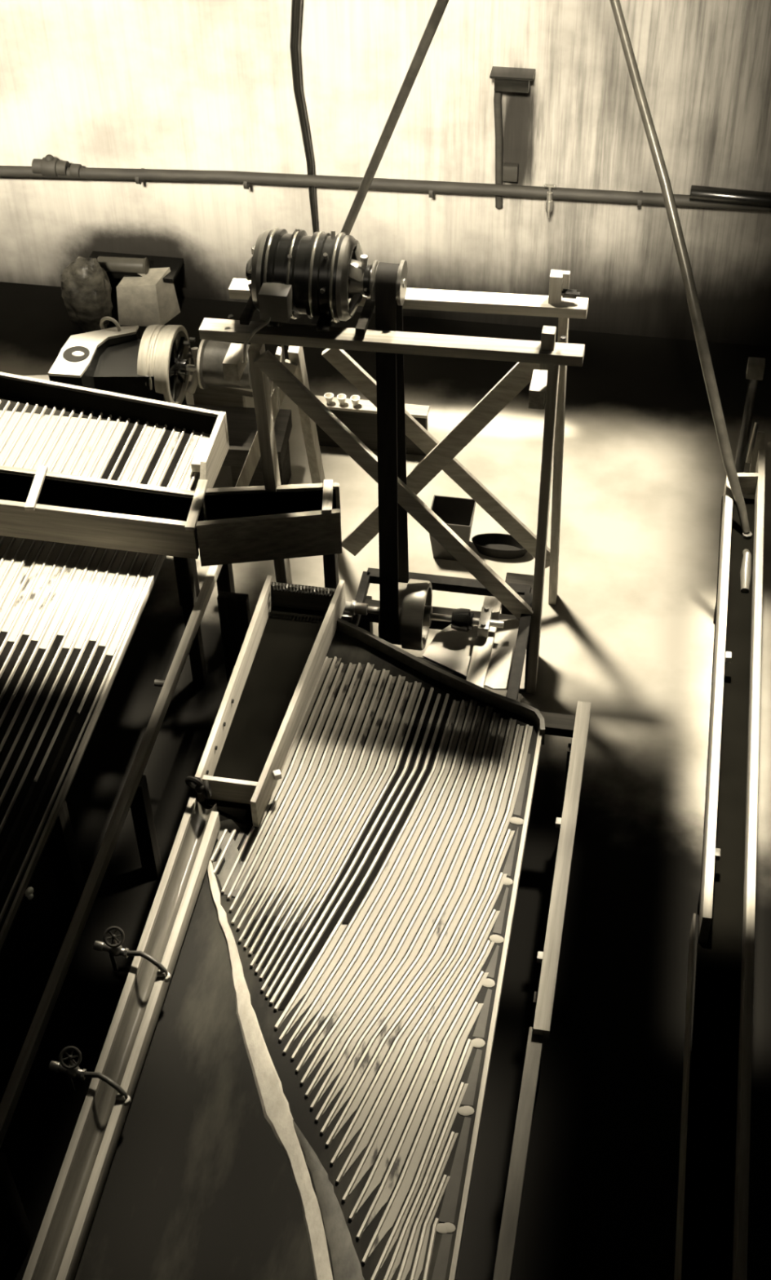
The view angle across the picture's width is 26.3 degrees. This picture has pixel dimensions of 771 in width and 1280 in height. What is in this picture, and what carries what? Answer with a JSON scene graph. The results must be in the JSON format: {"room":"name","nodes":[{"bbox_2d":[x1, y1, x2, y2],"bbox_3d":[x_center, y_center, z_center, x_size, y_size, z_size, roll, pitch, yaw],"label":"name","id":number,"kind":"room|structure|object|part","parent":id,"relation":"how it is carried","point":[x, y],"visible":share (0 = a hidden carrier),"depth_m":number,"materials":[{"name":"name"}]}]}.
{"room":"ore processing mill","nodes":[
{"label":"ore processing mill","id":0,"kind":"room"},
{"bbox_2d":[0,281,770,1279],"bbox_3d":[-1.619,1.249,7.449,13.000,0.100,10.200,6,45,8],"label":"floor","id":1,"kind":"structure","parent":0,"point":[628,633],"depth_m":7.91,"materials":[{"name":"concrete"}]},
{"bbox_2d":[61,256,113,332],"bbox_3d":[-1.925,-2.240,10.610,0.332,0.520,0.289,6,45,8],"label":"sack","id":2,"kind":"object","parent":1,"relation":"on","point":[86,286],"visible":0.94,"depth_m":10.50,"materials":[{"name":"brown fabric"}]},
{"bbox_2d":[0,372,229,954],"bbox_3d":[-2.271,0.763,7.191,2.084,0.980,5.472,6,45,8],"label":"table","id":3,"kind":"object","parent":1,"relation":"on","point":[70,615],"visible":0.7,"depth_m":7.61,"materials":[{"name":"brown wood"}]},
{"bbox_2d":[25,886,33,899],"bbox_3d":[-1.382,0.984,6.394,0.032,0.019,0.058,-8,45,-7],"label":"paper scrap","id":4,"kind":"object","parent":3,"relation":"on","point":[28,893],"visible":1,"depth_m":6.39,"materials":[{"name":"white paper"}]},
{"bbox_3d":[-1.412,0.939,7.235,0.090,0.635,0.090,6,45,8],"label":"leg","id":5,"kind":"part","parent":3,"relation":"part of","materials":[{"name":"brown wood"}]},
{"bbox_3d":[-1.056,-0.436,8.644,0.090,0.635,0.090,6,45,8],"label":"leg","id":6,"kind":"part","parent":3,"relation":"part of","materials":[{"name":"brown wood"}]},
{"bbox_2d":[0,564,251,1253],"bbox_3d":[-1.072,1.079,6.949,0.360,0.820,4.725,6,45,8],"label":"frame rail","id":7,"kind":"object","parent":1,"relation":"on","point":[234,611],"visible":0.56,"depth_m":6.99,"materials":[{"name":"brown wood"}]},
{"bbox_3d":[-1.391,2.071,6.063,0.070,0.640,0.070,6,45,8],"label":"post","id":8,"kind":"part","parent":7,"relation":"part of","materials":[{"name":"brown wood"}]},
{"bbox_3d":[-1.071,0.834,7.331,0.070,0.640,0.070,6,45,8],"label":"post","id":9,"kind":"part","parent":7,"relation":"part of","materials":[{"name":"brown wood"}]},
{"bbox_3d":[-0.804,-0.197,8.387,0.070,0.640,0.070,6,45,8],"label":"post","id":10,"kind":"part","parent":7,"relation":"part of","materials":[{"name":"brown wood"}]},
{"bbox_3d":[-0.704,0.089,7.960,0.140,0.820,0.050,6,45,8],"label":"broad post","id":11,"kind":"part","parent":7,"relation":"part of","materials":[{"name":"brown wood"}]},
{"bbox_2d":[116,266,180,326],"bbox_3d":[-1.553,-2.237,10.734,0.360,0.330,0.220,6,45,8],"label":"sack","id":12,"kind":"object","parent":1,"relation":"on","point":[145,300],"visible":0.86,"depth_m":10.69,"materials":[{"name":"beige fabric"}]},
{"bbox_2d":[48,316,292,487],"bbox_3d":[-1.266,-1.313,9.311,1.433,0.975,0.576,0,44,2],"label":"machine","id":13,"kind":"object","parent":1,"relation":"on","point":[157,366],"visible":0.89,"depth_m":9.07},
{"bbox_2d":[22,374,49,380],"bbox_3d":[-2.067,-1.446,9.287,0.818,0.012,0.196,6,45,8],"label":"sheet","id":14,"kind":"object","parent":13,"relation":"on","point":[46,377],"visible":0.1,"depth_m":9.32,"materials":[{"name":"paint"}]},
{"bbox_3d":[-1.594,-1.587,9.020,0.356,0.015,0.519,6,45,8],"label":"lid","id":15,"kind":"part","parent":13,"relation":"part of","materials":[{"name":"paint"}]},
{"bbox_3d":[-1.580,-1.413,9.182,0.376,0.468,0.533,6,45,8],"label":"casing","id":16,"kind":"part","parent":13,"relation":"part of","materials":[{"name":"white paint"}]},
{"bbox_3d":[-1.071,-1.495,9.164,0.100,0.276,0.064,-22,48,-20],"label":"lever","id":17,"kind":"part","parent":13,"relation":"part of","materials":[{"name":"paint"}]},
{"bbox_2d":[0,465,342,686],"bbox_3d":[-1.681,-0.342,8.180,3.012,1.169,0.450,6,45,8],"label":"distributing launder","id":18,"kind":"object","parent":1,"relation":"on","point":[256,523],"visible":0.92,"depth_m":7.72,"materials":[{"name":"brown wood"}]},
{"bbox_3d":[-0.955,-0.131,8.093,0.060,0.960,0.060,6,45,8],"label":"leg","id":19,"kind":"part","parent":18,"relation":"part of","materials":[{"name":"brown wood"}]},
{"bbox_3d":[-0.260,-0.194,8.140,0.060,0.960,0.060,6,45,8],"label":"leg","id":20,"kind":"part","parent":18,"relation":"part of","materials":[{"name":"brown wood"}]},
{"bbox_2d":[187,374,253,407],"bbox_3d":[-0.969,-1.334,9.709,0.453,0.440,0.075,10,45,12],"label":"trestle","id":21,"kind":"object","parent":1,"relation":"on","point":[212,395],"visible":0.2,"depth_m":9.59,"materials":[{"name":"brown wood"}]},
{"bbox_2d":[73,617,545,1279],"bbox_3d":[-0.201,1.476,6.452,1.351,0.910,3.612,6,45,8],"label":"table","id":22,"kind":"object","parent":1,"relation":"on","point":[307,1103],"visible":0.98,"depth_m":6.01,"materials":[{"name":"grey wood"}]},
{"bbox_2d":[22,796,220,1279],"bbox_3d":[-0.927,1.471,5.815,0.135,0.090,2.340,6,45,8],"label":"trough","id":23,"kind":"object","parent":22,"relation":"on","point":[62,1237],"visible":0.99,"depth_m":5.80,"materials":[{"name":"brown wood"}]},
{"bbox_2d":[48,1045,131,1106],"bbox_3d":[-1.011,1.507,5.682,0.309,0.198,0.074,16,47,17],"label":"water valve","id":24,"kind":"object","parent":23,"relation":"attached to","point":[72,1070],"visible":1,"depth_m":5.66,"materials":[{"name":"metal"}]},
{"bbox_2d":[115,1093,131,1106],"bbox_3d":[-0.898,1.572,5.648,0.048,0.045,0.032,6,45,8],"label":"outlet","id":25,"kind":"object","parent":24,"relation":"attached to","point":[125,1098],"depth_m":5.64,"materials":[{"name":"metal"}]},
{"bbox_2d":[93,925,171,982],"bbox_3d":[-0.921,1.158,6.040,0.309,0.198,0.074,16,47,17],"label":"water valve","id":26,"kind":"object","parent":23,"relation":"attached to","point":[116,949],"visible":1,"depth_m":6.01,"materials":[{"name":"metal"}]},
{"bbox_2d":[156,971,171,982],"bbox_3d":[-0.808,1.222,6.006,0.048,0.045,0.032,6,45,8],"label":"outlet","id":27,"kind":"object","parent":26,"relation":"attached to","point":[167,978],"depth_m":6.00,"materials":[{"name":"metal"}]},
{"bbox_2d":[195,575,346,828],"bbox_3d":[-0.481,0.222,7.045,0.366,0.185,1.342,6,45,8],"label":"box","id":28,"kind":"object","parent":22,"relation":"on","point":[292,628],"visible":1,"depth_m":7.08,"materials":[{"name":"brown wood"}]},
{"bbox_2d":[185,776,211,799],"bbox_3d":[-0.750,0.587,6.587,0.114,0.095,0.075,6,45,8],"label":"knot","id":29,"kind":"object","parent":28,"relation":"attached to","point":[202,788],"visible":1,"depth_m":6.56,"materials":[{"name":"brown fabric"}]},
{"bbox_2d":[315,395,430,455],"bbox_3d":[-0.102,-1.261,9.711,0.718,0.300,0.100,6,45,8],"label":"bench","id":30,"kind":"object","parent":1,"relation":"on","point":[361,420],"visible":0.52,"depth_m":9.65,"materials":[{"name":"brown wood"}]},
{"bbox_2d":[324,392,333,404],"bbox_3d":[-0.329,-1.407,9.613,0.056,0.050,0.056,6,45,8],"label":"cup","id":31,"kind":"object","parent":30,"relation":"on","point":[328,396],"visible":1,"depth_m":9.61,"materials":[{"name":"white ceramic"}]},
{"bbox_2d":[337,393,346,404],"bbox_3d":[-0.255,-1.398,9.602,0.056,0.050,0.056,6,45,8],"label":"cup","id":32,"kind":"object","parent":30,"relation":"on","point":[341,397],"visible":1,"depth_m":9.60,"materials":[{"name":"white ceramic"}]},
{"bbox_2d":[351,395,359,406],"bbox_3d":[-0.176,-1.389,9.591,0.056,0.050,0.056,6,45,8],"label":"cup","id":33,"kind":"object","parent":30,"relation":"on","point":[355,399],"visible":1,"depth_m":9.59,"materials":[{"name":"white ceramic"}]},
{"bbox_2d":[199,269,588,693],"bbox_3d":[0.080,-0.960,8.050,1.748,2.202,1.143,6,45,8],"label":"stand","id":34,"kind":"object","parent":1,"relation":"on","point":[548,388],"visible":0.85,"depth_m":7.43,"materials":[{"name":"brown wood"}]},
{"bbox_3d":[-0.565,-1.508,7.211,0.040,0.050,0.451,6,45,8],"label":"motor rail","id":35,"kind":"part","parent":34,"relation":"part of","materials":[{"name":"brown wood"}]},
{"bbox_3d":[-0.522,-0.598,7.875,0.111,1.919,0.090,6,45,8],"label":"leg","id":36,"kind":"part","parent":34,"relation":"part of","materials":[{"name":"brown wood"}]},
{"bbox_3d":[-0.373,-0.985,8.440,0.056,1.711,0.727,3,44,5],"label":"leg","id":37,"kind":"part","parent":34,"relation":"part of","materials":[{"name":"brown wood"}]},
{"bbox_2d":[245,226,408,331],"bbox_3d":[-0.259,-1.551,7.074,0.690,0.382,0.505,6,45,8],"label":"motor","id":38,"kind":"object","parent":34,"relation":"on","point":[324,277],"visible":0.98,"depth_m":6.95,"materials":[{"name":"black metal"}]},
{"bbox_2d":[251,245,255,254],"bbox_3d":[-0.558,-1.656,7.073,0.029,0.065,0.034,6,45,8],"label":"cup","id":39,"kind":"object","parent":38,"relation":"on","point":[253,247],"depth_m":7.05,"materials":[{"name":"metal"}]},
{"bbox_2d":[242,316,271,363],"bbox_3d":[-0.548,-1.284,7.040,0.149,0.248,0.027,1,44,2],"label":"lead","id":40,"kind":"object","parent":38,"relation":"hanging from","point":[268,319],"visible":1,"depth_m":7.02,"materials":[{"name":"rubber"}]},
{"bbox_2d":[276,345,284,409],"bbox_3d":[-0.472,-1.192,7.426,0.022,0.425,0.102,-26,49,-23],"label":"loose wire","id":41,"kind":"object","parent":38,"relation":"hanging from","point":[282,346],"visible":0.57,"depth_m":7.50,"materials":[{"name":"paint"}]},
{"bbox_2d":[360,254,368,268],"bbox_3d":[-0.090,-1.603,7.006,0.029,0.065,0.034,6,45,8],"label":"cup","id":42,"kind":"object","parent":38,"relation":"on","point":[364,258],"depth_m":6.99,"materials":[{"name":"metal"}]},
{"bbox_2d":[375,262,408,644],"bbox_3d":[0.035,-0.780,7.471,0.134,1.827,0.609,0,44,2],"label":"belt","id":43,"kind":"object","parent":38,"relation":"hanging from","point":[391,420],"visible":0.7,"depth_m":7.41,"materials":[{"name":"rubber"}]},
{"bbox_3d":[-0.068,-1.452,7.141,0.040,0.050,0.451,6,45,8],"label":"motor rail","id":44,"kind":"part","parent":34,"relation":"part of","materials":[{"name":"brown wood"}]},
{"bbox_2d":[340,0,448,235],"bbox_3d":[0.234,-2.375,5.969,0.039,3.164,1.646,-32,52,-27],"label":"pipe","id":45,"kind":"object","parent":34,"relation":"attached to","point":[440,7],"visible":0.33,"depth_m":6.54,"materials":[{"name":"metal"}]},
{"bbox_3d":[0.728,-0.474,7.670,0.054,1.982,0.100,6,45,8],"label":"leg","id":46,"kind":"part","parent":34,"relation":"part of","materials":[{"name":"brown wood"}]},
{"bbox_3d":[0.681,-1.225,6.913,0.055,0.180,0.060,6,45,8],"label":"post","id":47,"kind":"part","parent":34,"relation":"part of","materials":[{"name":"brown wood"}]},
{"bbox_3d":[0.739,-1.506,7.164,0.055,0.201,0.060,6,45,8],"label":"post","id":48,"kind":"part","parent":34,"relation":"part of","materials":[{"name":"brown wood"}]},
{"bbox_3d":[0.840,-0.837,8.027,0.046,2.012,0.383,10,45,11],"label":"leg","id":49,"kind":"part","parent":34,"relation":"part of","materials":[{"name":"brown wood"}]},
{"bbox_2d":[341,567,533,702],"bbox_3d":[0.223,0.117,7.944,0.916,0.768,0.909,6,45,8],"label":"mechanism","id":50,"kind":"object","parent":1,"relation":"on","point":[417,615],"visible":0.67,"depth_m":7.83,"materials":[{"name":"metal"}]},
{"bbox_3d":[-0.161,-0.055,7.922,0.040,0.050,0.779,6,45,8],"label":"sill","id":51,"kind":"part","parent":50,"relation":"part of","materials":[{"name":"wood"}]},
{"bbox_3d":[-0.103,-0.025,8.307,0.070,0.480,0.070,6,45,8],"label":"leg","id":52,"kind":"part","parent":50,"relation":"part of","materials":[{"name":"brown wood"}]},
{"bbox_3d":[0.309,-0.277,8.139,0.815,0.050,0.062,6,45,8],"label":"sill","id":53,"kind":"part","parent":50,"relation":"part of","materials":[{"name":"wood"}]},
{"bbox_2d":[422,619,526,689],"bbox_3d":[0.437,0.050,7.847,0.502,0.008,0.485,6,45,8],"label":"board","id":54,"kind":"object","parent":50,"relation":"on","point":[451,648],"visible":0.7,"depth_m":7.83,"materials":[{"name":"beige wood"}]},
{"bbox_3d":[0.596,0.443,7.806,0.070,0.480,0.070,6,45,8],"label":"leg","id":55,"kind":"part","parent":50,"relation":"part of","materials":[{"name":"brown wood"}]},
{"bbox_3d":[0.630,0.080,7.763,0.050,0.050,0.850,6,45,8],"label":"sill","id":56,"kind":"part","parent":50,"relation":"part of","materials":[{"name":"wood"}]},
{"bbox_3d":[0.694,0.065,8.193,0.070,0.480,0.070,6,45,8],"label":"leg","id":57,"kind":"part","parent":50,"relation":"part of","materials":[{"name":"brown wood"}]},
{"bbox_2d":[429,494,475,560],"bbox_3d":[0.363,-0.600,9.032,0.235,0.280,0.235,6,45,8],"label":"tin","id":58,"kind":"object","parent":1,"relation":"on","point":[457,513],"visible":0.53,"depth_m":9.04,"materials":[{"name":"grey metal"}]},
{"bbox_2d":[471,533,527,559],"bbox_3d":[0.639,-0.513,9.081,0.330,0.075,0.139,6,45,8],"label":"pan","id":59,"kind":"object","parent":1,"relation":"on","point":[497,545],"visible":0.81,"depth_m":9.10,"materials":[{"name":"metal"}]},
{"bbox_2d":[501,572,533,615],"bbox_3d":[0.673,-0.065,8.285,0.170,0.540,0.200,6,45,8],"label":"block","id":60,"kind":"object","parent":1,"relation":"on","point":[514,578],"visible":0.14,"depth_m":8.13,"materials":[{"name":"brown wood"}]},
{"bbox_2d":[493,701,591,1279],"bbox_3d":[0.504,1.690,6.348,0.225,0.720,3.400,6,45,8],"label":"rail","id":61,"kind":"object","parent":1,"relation":"on","point":[576,726],"visible":0.91,"depth_m":6.29,"materials":[{"name":"brown wood"}]},
{"bbox_3d":[0.597,1.591,6.513,0.050,0.630,0.050,6,45,8],"label":"post","id":62,"kind":"part","parent":61,"relation":"part of","materials":[{"name":"brown wood"}]},
{"bbox_3d":[0.828,0.698,7.428,0.050,0.630,0.050,6,45,8],"label":"post","id":63,"kind":"part","parent":61,"relation":"part of","materials":[{"name":"brown wood"}]},
{"bbox_2d":[674,448,765,1279],"bbox_3d":[1.368,1.140,6.836,0.237,0.800,5.350,6,45,8],"label":"side launder","id":64,"kind":"object","parent":1,"relation":"on","point":[712,1232],"visible":0.95,"depth_m":6.38,"materials":[{"name":"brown wood"}]},
{"bbox_2d":[609,0,752,592],"bbox_3d":[1.430,-1.803,7.842,0.252,2.531,2.196,-15,46,-13],"label":"pipe","id":65,"kind":"object","parent":64,"relation":"attached to","point":[693,302],"visible":0.86,"depth_m":7.86,"materials":[{"name":"metal"}]},
{"bbox_3d":[1.415,0.983,7.133,0.060,0.610,0.060,6,45,8],"label":"leg","id":66,"kind":"part","parent":64,"relation":"part of","materials":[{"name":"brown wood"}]},
{"bbox_3d":[1.753,-0.322,8.471,0.060,0.610,0.060,6,45,8],"label":"leg","id":67,"kind":"part","parent":64,"relation":"part of","materials":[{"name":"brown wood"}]},
{"bbox_2d":[733,356,765,497],"bbox_3d":[1.916,-0.927,8.719,0.111,1.127,0.350,-1,44,1],"label":"stand","id":68,"kind":"object","parent":1,"relation":"on","point":[756,366],"visible":0.8,"depth_m":8.56,"materials":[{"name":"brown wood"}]},
{"bbox_3d":[1.909,-0.988,8.847,0.050,1.037,0.050,6,45,8],"label":"post","id":69,"kind":"part","parent":68,"relation":"part of","materials":[{"name":"black metal"}]},
{"bbox_3d":[1.887,-1.014,8.472,0.024,0.196,0.123,15,46,16],"label":"rod","id":70,"kind":"part","parent":68,"relation":"part of","materials":[{"name":"metal"}]},
{"bbox_2d":[0,0,770,346],"bbox_3d":[-0.760,-4.158,9.197,13.000,5.400,0.200,6,45,8],"label":"wall","id":71,"kind":"structure","parent":0,"point":[204,85],"depth_m":9.98,"materials":[{"name":"beige paint"}]},
{"bbox_2d":[88,250,183,283],"bbox_3d":[-1.652,-2.398,10.813,0.620,0.145,0.260,6,45,8],"label":"wall ledge","id":72,"kind":"object","parent":71,"relation":"attached to","point":[175,264],"visible":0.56,"depth_m":10.77,"materials":[{"name":"grey wood"}]},
{"bbox_2d":[97,256,149,274],"bbox_3d":[-1.700,-2.431,10.665,0.332,0.114,0.108,6,45,8],"label":"roll","id":73,"kind":"object","parent":72,"relation":"on","point":[122,264],"visible":0.88,"depth_m":10.63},
{"bbox_2d":[289,0,318,233],"bbox_3d":[-0.471,-3.262,9.786,0.167,2.377,0.058,6,45,8],"label":"cable","id":74,"kind":"object","parent":71,"relation":"attached to","point":[296,5],"visible":0.87,"depth_m":9.79,"materials":[{"name":"black rubber"}]},
{"bbox_2d":[0,154,770,211],"bbox_3d":[-0.117,-2.800,10.103,6.014,0.320,0.171,6,45,8],"label":"pipe","id":75,"kind":"object","parent":71,"relation":"attached to","point":[50,166],"visible":1,"depth_m":10.02,"materials":[{"name":"metal"}]},
{"bbox_2d":[544,183,556,217],"bbox_3d":[0.981,-2.628,9.866,0.074,0.221,0.042,6,45,8],"label":"tap","id":76,"kind":"object","parent":75,"relation":"attached to","point":[548,207],"visible":1,"depth_m":9.85,"materials":[{"name":"metal"}]},
{"bbox_3d":[0.981,-2.608,9.886,0.042,0.165,0.042,6,45,8],"label":"spout","id":77,"kind":"part","parent":76,"relation":"part of","materials":[{"name":"metal"}]},
{"bbox_3d":[0.979,-2.688,9.809,0.074,0.056,0.022,6,45,8],"label":"handle","id":78,"kind":"part","parent":76,"relation":"part of","materials":[{"name":"metal"}]},
{"bbox_2d":[489,66,535,208],"bbox_3d":[0.737,-2.939,9.752,0.250,0.876,0.130,6,45,8],"label":"spout","id":79,"kind":"object","parent":71,"relation":"attached to","point":[509,79],"visible":1,"depth_m":9.58,"materials":[{"name":"metal"}]}
]}

